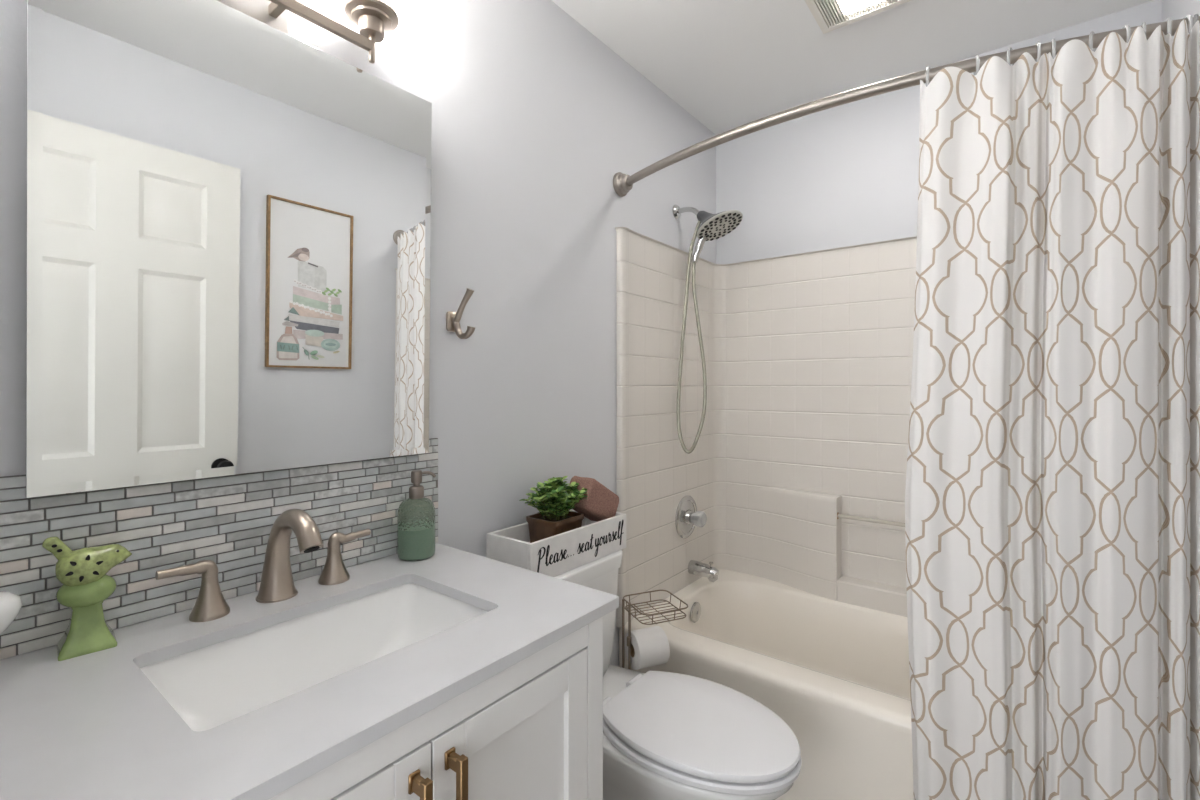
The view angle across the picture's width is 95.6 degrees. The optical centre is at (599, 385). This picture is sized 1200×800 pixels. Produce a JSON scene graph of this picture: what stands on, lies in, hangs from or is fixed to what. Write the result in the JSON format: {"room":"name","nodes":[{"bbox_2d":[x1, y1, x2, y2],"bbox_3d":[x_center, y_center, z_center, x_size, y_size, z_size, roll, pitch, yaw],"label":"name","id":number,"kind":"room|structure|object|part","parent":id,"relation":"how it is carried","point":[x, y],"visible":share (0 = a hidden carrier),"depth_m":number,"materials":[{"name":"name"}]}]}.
{"room":"bathroom","nodes":[
{"label":"bathroom","id":0,"kind":"room"},
{"bbox_2d":[0,0,715,665],"bbox_3d":[-0.652,0.023,1.165,0.100,2.490,4.040,0,0,38],"label":"wall","id":1,"kind":"structure","parent":0,"point":[535,118],"depth_m":1.59,"materials":[{"name":"white paint"}]},
{"bbox_2d":[0,438,437,659],"bbox_3d":[-0.675,0.265,1.045,0.009,0.266,0.856,0,0,38],"label":"tile backsplash","id":2,"kind":"structure","parent":1,"relation":"attached to","point":[228,521],"depth_m":0.96,"materials":[{"name":"grey tile"}]},
{"bbox_2d":[26,0,431,497],"bbox_3d":[-0.636,-0.263,1.070,0.041,0.854,0.683,0,0,38],"label":"wall mirror","id":3,"kind":"object","parent":1,"relation":"attached to","point":[228,215],"visible":1,"depth_m":0.97,"materials":[{"name":"silver mirror"}]},
{"bbox_2d":[217,0,398,63],"bbox_3d":[-0.631,-0.806,1.011,0.121,0.258,0.544,0,0,38],"label":"vanity light","id":4,"kind":"object","parent":1,"relation":"attached to","point":[374,18],"visible":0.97,"depth_m":1.13,"materials":[{"name":"grey metal"}]},
{"bbox_3d":[-0.622,-0.735,1.053,0.055,0.019,0.015,0,0,38],"label":"arm","id":5,"kind":"part","parent":4,"relation":"part of","materials":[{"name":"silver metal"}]},
{"bbox_3d":[-0.494,-0.732,1.179,0.013,0.062,0.013,0,0,38],"label":"stem","id":6,"kind":"part","parent":4,"relation":"part of","materials":[{"name":"silver metal"}]},
{"bbox_3d":[-0.494,-0.872,1.179,0.096,0.126,0.096,0,0,38],"label":"lamp shade","id":7,"kind":"part","parent":4,"relation":"part of","materials":[{"name":"white glass"}]},
{"bbox_2d":[446,288,474,338],"bbox_3d":[-0.357,-0.186,1.403,0.073,0.132,0.043,0,0,38],"label":"robe hook","id":8,"kind":"object","parent":1,"relation":"attached to","point":[453,319],"visible":1,"depth_m":1.40,"materials":[{"name":"silver metal"}]},
{"bbox_3d":[-0.383,-0.168,1.420,0.010,0.052,0.038,0,0,38],"label":"mounting plate","id":9,"kind":"part","parent":8,"relation":"part of","materials":[{"name":"silver metal"}]},
{"bbox_2d":[672,204,742,453],"bbox_3d":[0.443,-0.250,2.252,0.293,1.060,0.196,0,0,38],"label":"shower","id":10,"kind":"object","parent":1,"relation":"attached to","point":[713,226],"visible":1,"depth_m":2.25,"materials":[{"name":"silver metal"}]},
{"bbox_3d":[0.379,-0.732,2.302,0.118,0.058,0.020,0,0,38],"label":"shower arm","id":11,"kind":"part","parent":10,"relation":"part of","materials":[{"name":"silver metal"}]},
{"bbox_3d":[0.488,-0.651,2.217,0.180,0.087,0.196,0,0,38],"label":"plate","id":12,"kind":"part","parent":10,"relation":"part of","materials":[{"name":"grey metal"}]},
{"bbox_2d":[613,16,1199,196],"bbox_3d":[0.640,-0.745,1.504,1.523,0.086,0.196,0,0,38],"label":"shower rod","id":13,"kind":"object","parent":1,"relation":"attached to","point":[622,183],"visible":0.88,"depth_m":1.39,"materials":[{"name":"silver metal"}]},
{"bbox_2d":[926,66,929,86],"bbox_3d":[0.789,-0.730,1.306,0.008,0.070,0.048,0,0,38],"label":"curtain ring","id":14,"kind":"object","parent":13,"relation":"hanging from","point":[928,67],"visible":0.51,"depth_m":1.29,"materials":[{"name":"white plastic"}]},
{"bbox_2d":[974,55,979,74],"bbox_3d":[0.873,-0.730,1.261,0.008,0.070,0.048,0,0,27],"label":"curtain ring","id":15,"kind":"object","parent":13,"relation":"hanging from","point":[977,57],"visible":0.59,"depth_m":1.24,"materials":[{"name":"white plastic"}]},
{"bbox_2d":[1007,48,1013,65],"bbox_3d":[0.932,-0.730,1.233,0.048,0.070,0.008,0,0,-38],"label":"curtain ring","id":16,"kind":"object","parent":13,"relation":"hanging from","point":[1009,49],"visible":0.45,"depth_m":1.22,"materials":[{"name":"white plastic"}]},
{"bbox_2d":[1035,41,1040,61],"bbox_3d":[0.975,-0.730,1.213,0.008,0.070,0.048,0,0,30],"label":"curtain ring","id":17,"kind":"object","parent":13,"relation":"hanging from","point":[1038,43],"visible":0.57,"depth_m":1.20,"materials":[{"name":"white plastic"}]},
{"bbox_2d":[905,19,1199,799],"bbox_3d":[0.992,0.240,1.184,0.566,1.936,0.090,0,0,23],"label":"shower curtain","id":18,"kind":"object","parent":13,"relation":"hanging from","point":[1052,490],"visible":1,"depth_m":1.16,"materials":[{"name":"white fabric"}]},
{"bbox_2d":[1051,38,1055,58],"bbox_3d":[1.001,-0.730,1.202,0.008,0.070,0.048,0,0,34],"label":"curtain ring","id":19,"kind":"object","parent":13,"relation":"hanging from","point":[1053,40],"visible":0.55,"depth_m":1.19,"materials":[{"name":"white plastic"}]},
{"bbox_2d":[1089,31,1095,51],"bbox_3d":[1.065,-0.730,1.176,0.048,0.070,0.008,0,0,-40],"label":"curtain ring","id":20,"kind":"object","parent":13,"relation":"hanging from","point":[1091,32],"visible":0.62,"depth_m":1.16,"materials":[{"name":"white plastic"}]},
{"bbox_2d":[1122,25,1130,42],"bbox_3d":[1.116,-0.730,1.158,0.008,0.070,0.048,0,0,24],"label":"curtain ring","id":21,"kind":"object","parent":13,"relation":"hanging from","point":[1127,27],"visible":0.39,"depth_m":1.14,"materials":[{"name":"white plastic"}]},
{"bbox_2d":[1142,22,1145,34],"bbox_3d":[1.147,-0.730,1.147,0.008,0.070,0.048,0,0,43],"label":"curtain ring","id":22,"kind":"object","parent":13,"relation":"hanging from","point":[1143,23],"visible":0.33,"depth_m":1.13,"materials":[{"name":"white plastic"}]},
{"bbox_2d":[1167,18,1171,35],"bbox_3d":[1.186,-0.730,1.134,0.008,0.070,0.048,0,0,44],"label":"curtain ring","id":23,"kind":"object","parent":13,"relation":"hanging from","point":[1169,21],"visible":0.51,"depth_m":1.12,"materials":[{"name":"white plastic"}]},
{"bbox_2d":[1183,15,1192,33],"bbox_3d":[1.212,-0.730,1.127,0.008,0.070,0.048,0,0,24],"label":"curtain ring","id":24,"kind":"object","parent":13,"relation":"hanging from","point":[1190,18],"visible":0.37,"depth_m":1.11,"materials":[{"name":"white plastic"}]},
{"bbox_2d":[1193,14,1198,25],"bbox_3d":[1.229,-0.730,1.121,0.048,0.070,0.008,0,0,-40],"label":"curtain ring","id":25,"kind":"object","parent":13,"relation":"hanging from","point":[1195,18],"visible":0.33,"depth_m":1.11,"materials":[{"name":"white plastic"}]},
{"bbox_2d":[551,0,1153,134],"bbox_3d":[-0.010,-1.252,0.667,1.725,0.060,4.040,0,0,38],"label":"ceiling","id":26,"kind":"structure","parent":0,"point":[729,64],"depth_m":1.92,"materials":[{"name":"white paint"}]},
{"bbox_2d":[804,0,911,33],"bbox_3d":[0.784,-1.211,1.648,0.305,0.020,0.325,0,0,38],"label":"exhaust fan","id":27,"kind":"object","parent":26,"relation":"attached to","point":[830,15],"visible":1,"depth_m":1.74,"materials":[{"name":"white plastic"}]},
{"bbox_2d":[716,0,1161,263],"bbox_3d":[1.199,0.023,2.222,1.525,2.490,0.100,0,0,38],"label":"wall","id":28,"kind":"structure","parent":0,"point":[844,175],"depth_m":2.32,"materials":[{"name":"white paint"}]},
{"bbox_2d":[1162,0,1199,38],"bbox_3d":[0.631,0.023,0.168,0.100,2.490,4.040,0,0,38],"label":"wall","id":29,"kind":"structure","parent":0,"point":[1173,9],"depth_m":1.53,"materials":[{"name":"white paint"}]},
{"bbox_3d":[-0.010,1.298,0.667,1.725,0.060,4.040,0,0,38],"label":"floor","id":30,"kind":"structure","parent":0,"visible":0},
{"bbox_2d":[268,616,602,799],"bbox_3d":[-0.448,0.843,0.849,0.603,0.848,0.790,0,0,38],"label":"vanity cabinet","id":31,"kind":"object","parent":30,"relation":"on","point":[532,730],"visible":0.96,"depth_m":0.81,"materials":[{"name":"white paint"}]},
{"bbox_2d":[0,543,618,799],"bbox_3d":[-0.453,0.408,0.869,0.578,0.020,0.855,0,0,38],"label":"countertop","id":32,"kind":"structure","parent":31,"relation":"on","point":[92,726],"depth_m":0.70,"materials":[{"name":"white stone"}]},
{"bbox_2d":[0,591,22,634],"bbox_3d":[-0.818,0.337,0.708,0.091,0.122,0.091,0,0,38],"label":"ceramic bowl","id":33,"kind":"object","parent":32,"relation":"on","point":[10,603],"visible":1,"depth_m":0.72,"materials":[{"name":"white ceramic"}]},
{"bbox_2d":[42,537,131,660],"bbox_3d":[-0.782,0.310,0.832,0.071,0.175,0.100,0,0,38],"label":"bird figurine","id":34,"kind":"object","parent":32,"relation":"on","point":[82,572],"visible":1,"depth_m":0.81,"materials":[{"name":"green ceramic"}]},
{"bbox_2d":[155,509,370,621],"bbox_3d":[-0.563,0.310,0.993,0.192,0.176,0.364,0,0,38],"label":"faucet","id":35,"kind":"object","parent":32,"relation":"on","point":[277,583],"visible":1,"depth_m":1.00,"materials":[{"name":"silver metal"}]},
{"bbox_3d":[-0.697,0.316,0.920,0.023,0.030,0.086,0,0,38],"label":"lever","id":36,"kind":"part","parent":35,"relation":"part of","materials":[{"name":"silver metal"}]},
{"bbox_3d":[-0.678,0.363,0.945,0.058,0.070,0.058,0,0,38],"label":"handle","id":37,"kind":"part","parent":35,"relation":"part of","materials":[{"name":"silver metal"}]},
{"bbox_3d":[-0.563,0.310,0.993,0.191,0.176,0.067,0,0,38],"label":"spout","id":38,"kind":"part","parent":35,"relation":"part of","materials":[{"name":"silver metal"}]},
{"bbox_3d":[-0.545,0.363,1.115,0.058,0.070,0.058,0,0,38],"label":"handle","id":39,"kind":"part","parent":35,"relation":"part of","materials":[{"name":"silver metal"}]},
{"bbox_3d":[-0.526,0.316,1.140,0.023,0.029,0.086,0,0,38],"label":"lever","id":40,"kind":"part","parent":35,"relation":"part of","materials":[{"name":"silver metal"}]},
{"bbox_2d":[140,583,487,730],"bbox_3d":[-0.433,0.492,0.891,0.336,0.146,0.510,0,0,38],"label":"sink","id":41,"kind":"object","parent":32,"relation":"in","point":[209,687],"visible":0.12,"depth_m":0.96,"materials":[{"name":"white ceramic"}]},
{"bbox_2d":[397,470,435,560],"bbox_3d":[-0.428,0.297,1.270,0.084,0.201,0.084,0,0,38],"label":"soap dispenser","id":42,"kind":"object","parent":32,"relation":"on","point":[416,514],"visible":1,"depth_m":1.24,"materials":[{"name":"green glass"}]},
{"bbox_2d":[397,497,434,560],"bbox_3d":[-0.428,0.327,1.270,0.084,0.142,0.084,0,0,38],"label":"bottle","id":43,"kind":"object","parent":42,"relation":"attached to","point":[416,515],"depth_m":1.24,"materials":[{"name":"green glass"}]},
{"bbox_3d":[-0.326,0.795,0.585,0.018,0.662,0.323,0,0,38],"label":"door","id":44,"kind":"part","parent":31,"relation":"part of","materials":[{"name":"white paint"}]},
{"bbox_3d":[-0.222,0.561,0.676,0.034,0.150,0.016,0,0,38],"label":"handle","id":45,"kind":"part","parent":31,"relation":"part of","materials":[{"name":"brown metal"}]},
{"bbox_3d":[-0.189,0.561,0.718,0.034,0.150,0.016,0,0,38],"label":"handle","id":46,"kind":"part","parent":31,"relation":"part of","materials":[{"name":"brown metal"}]},
{"bbox_3d":[-0.127,0.795,0.841,0.018,0.662,0.319,0,0,38],"label":"door","id":47,"kind":"part","parent":31,"relation":"part of","materials":[{"name":"white paint"}]},
{"bbox_2d":[622,590,687,669],"bbox_3d":[0.171,0.966,1.689,0.170,0.597,0.168,0,0,-23],"label":"toilet paper stand","id":48,"kind":"object","parent":30,"relation":"on","point":[629,605],"visible":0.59,"depth_m":1.69,"materials":[{"name":"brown metal"}]},
{"bbox_3d":[0.145,0.793,1.711,0.137,0.034,0.014,0,0,-24],"label":"roll arm","id":49,"kind":"part","parent":48,"relation":"part of","materials":[{"name":"brown metal"}]},
{"bbox_2d":[625,626,669,669],"bbox_3d":[0.147,0.822,1.709,0.104,0.110,0.110,0,0,-23],"label":"toilet paper roll","id":50,"kind":"object","parent":48,"relation":"hanging from","point":[650,646],"visible":0.87,"depth_m":1.67,"materials":[{"name":"white paper"}]},
{"bbox_2d":[623,590,687,624],"bbox_3d":[0.171,0.686,1.689,0.164,0.036,0.162,0,0,-23],"label":"basket","id":51,"kind":"object","parent":48,"relation":"on","point":[629,605],"depth_m":1.68,"materials":[{"name":"brown metal"}]},
{"bbox_2d":[555,550,801,799],"bbox_3d":[0.130,0.887,1.430,0.766,0.760,0.398,0,0,38],"label":"toilet","id":52,"kind":"object","parent":30,"relation":"on","point":[667,735],"visible":0.67,"depth_m":1.30,"materials":[{"name":"white ceramic"}]},
{"bbox_2d":[486,510,625,576],"bbox_3d":[-0.113,0.453,1.590,0.171,0.106,0.420,0,0,38],"label":"wooden box","id":53,"kind":"object","parent":52,"relation":"on","point":[558,554],"visible":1,"depth_m":1.49,"materials":[{"name":"white wood"}]},
{"bbox_2d":[519,476,587,542],"bbox_3d":[-0.128,0.380,1.576,0.162,0.235,0.220,0,0,38],"label":"potted plant","id":54,"kind":"object","parent":53,"relation":"in","point":[553,504],"visible":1,"depth_m":1.54,"materials":[{"name":"green plant"}]},
{"bbox_3d":[-0.129,0.435,1.572,0.116,0.124,0.132,0,0,38],"label":"pot","id":55,"kind":"part","parent":54,"relation":"part of","materials":[{"name":"brown ceramic"}]},
{"bbox_2d":[570,476,618,521],"bbox_3d":[-0.022,0.354,1.685,0.091,0.157,0.182,0,0,38],"label":"decorative ornament","id":56,"kind":"object","parent":53,"relation":"in","point":[601,503],"visible":0.8,"depth_m":1.64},
{"bbox_3d":[-0.098,0.529,1.600,0.198,0.045,0.387,0,0,38],"label":"tank lid","id":57,"kind":"part","parent":52,"relation":"part of","materials":[{"name":"white ceramic"}]},
{"bbox_3d":[-0.102,0.717,1.603,0.187,0.332,0.368,0,0,38],"label":"tank","id":58,"kind":"part","parent":52,"relation":"part of","materials":[{"name":"white ceramic"}]},
{"bbox_3d":[0.141,1.069,1.439,0.740,0.396,0.366,0,0,38],"label":"bowl","id":59,"kind":"part","parent":52,"relation":"part of","materials":[{"name":"white ceramic"}]},
{"bbox_3d":[0.254,0.836,1.351,0.469,0.022,0.362,0,0,38],"label":"lid","id":60,"kind":"part","parent":52,"relation":"part of","materials":[{"name":"white plastic"}]},
{"bbox_3d":[0.251,0.861,1.353,0.480,0.021,0.370,0,0,38],"label":"seat","id":61,"kind":"part","parent":52,"relation":"part of","materials":[{"name":"white plastic"}]},
{"bbox_2d":[619,569,913,799],"bbox_3d":[0.916,1.071,1.857,1.520,0.392,0.816,0,0,38],"label":"bathtub","id":62,"kind":"object","parent":30,"relation":"on","point":[837,673],"visible":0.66,"depth_m":1.84,"materials":[{"name":"white ceramic"}]},
{"bbox_3d":[0.401,0.943,2.266,0.012,0.082,0.082,0,0,38],"label":"overflow plate","id":63,"kind":"part","parent":62,"relation":"part of","materials":[{"name":"silver metal"}]},
{"bbox_2d":[615,227,916,627],"bbox_3d":[0.908,0.152,1.847,1.521,1.461,0.829,0,0,38],"label":"tub surround","id":64,"kind":"object","parent":62,"relation":"on","point":[796,469],"visible":0.5,"depth_m":2.28,"materials":[{"name":"white tile"}]},
{"bbox_2d":[675,495,706,537],"bbox_3d":[0.409,0.570,2.345,0.088,0.184,0.184,0,0,38],"label":"shower valve","id":65,"kind":"object","parent":64,"relation":"attached to","point":[687,517],"visible":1,"depth_m":2.33,"materials":[{"name":"silver metal"}]},
{"bbox_3d":[0.421,0.570,2.335,0.056,0.068,0.068,0,0,38],"label":"knob","id":66,"kind":"part","parent":65,"relation":"part of","materials":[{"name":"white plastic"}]},
{"bbox_2d":[688,560,718,581],"bbox_3d":[0.454,0.799,2.368,0.131,0.082,0.060,0,0,38],"label":"tub spout","id":67,"kind":"object","parent":64,"relation":"attached to","point":[694,567],"visible":1,"depth_m":2.35,"materials":[{"name":"silver metal"}]}
]}

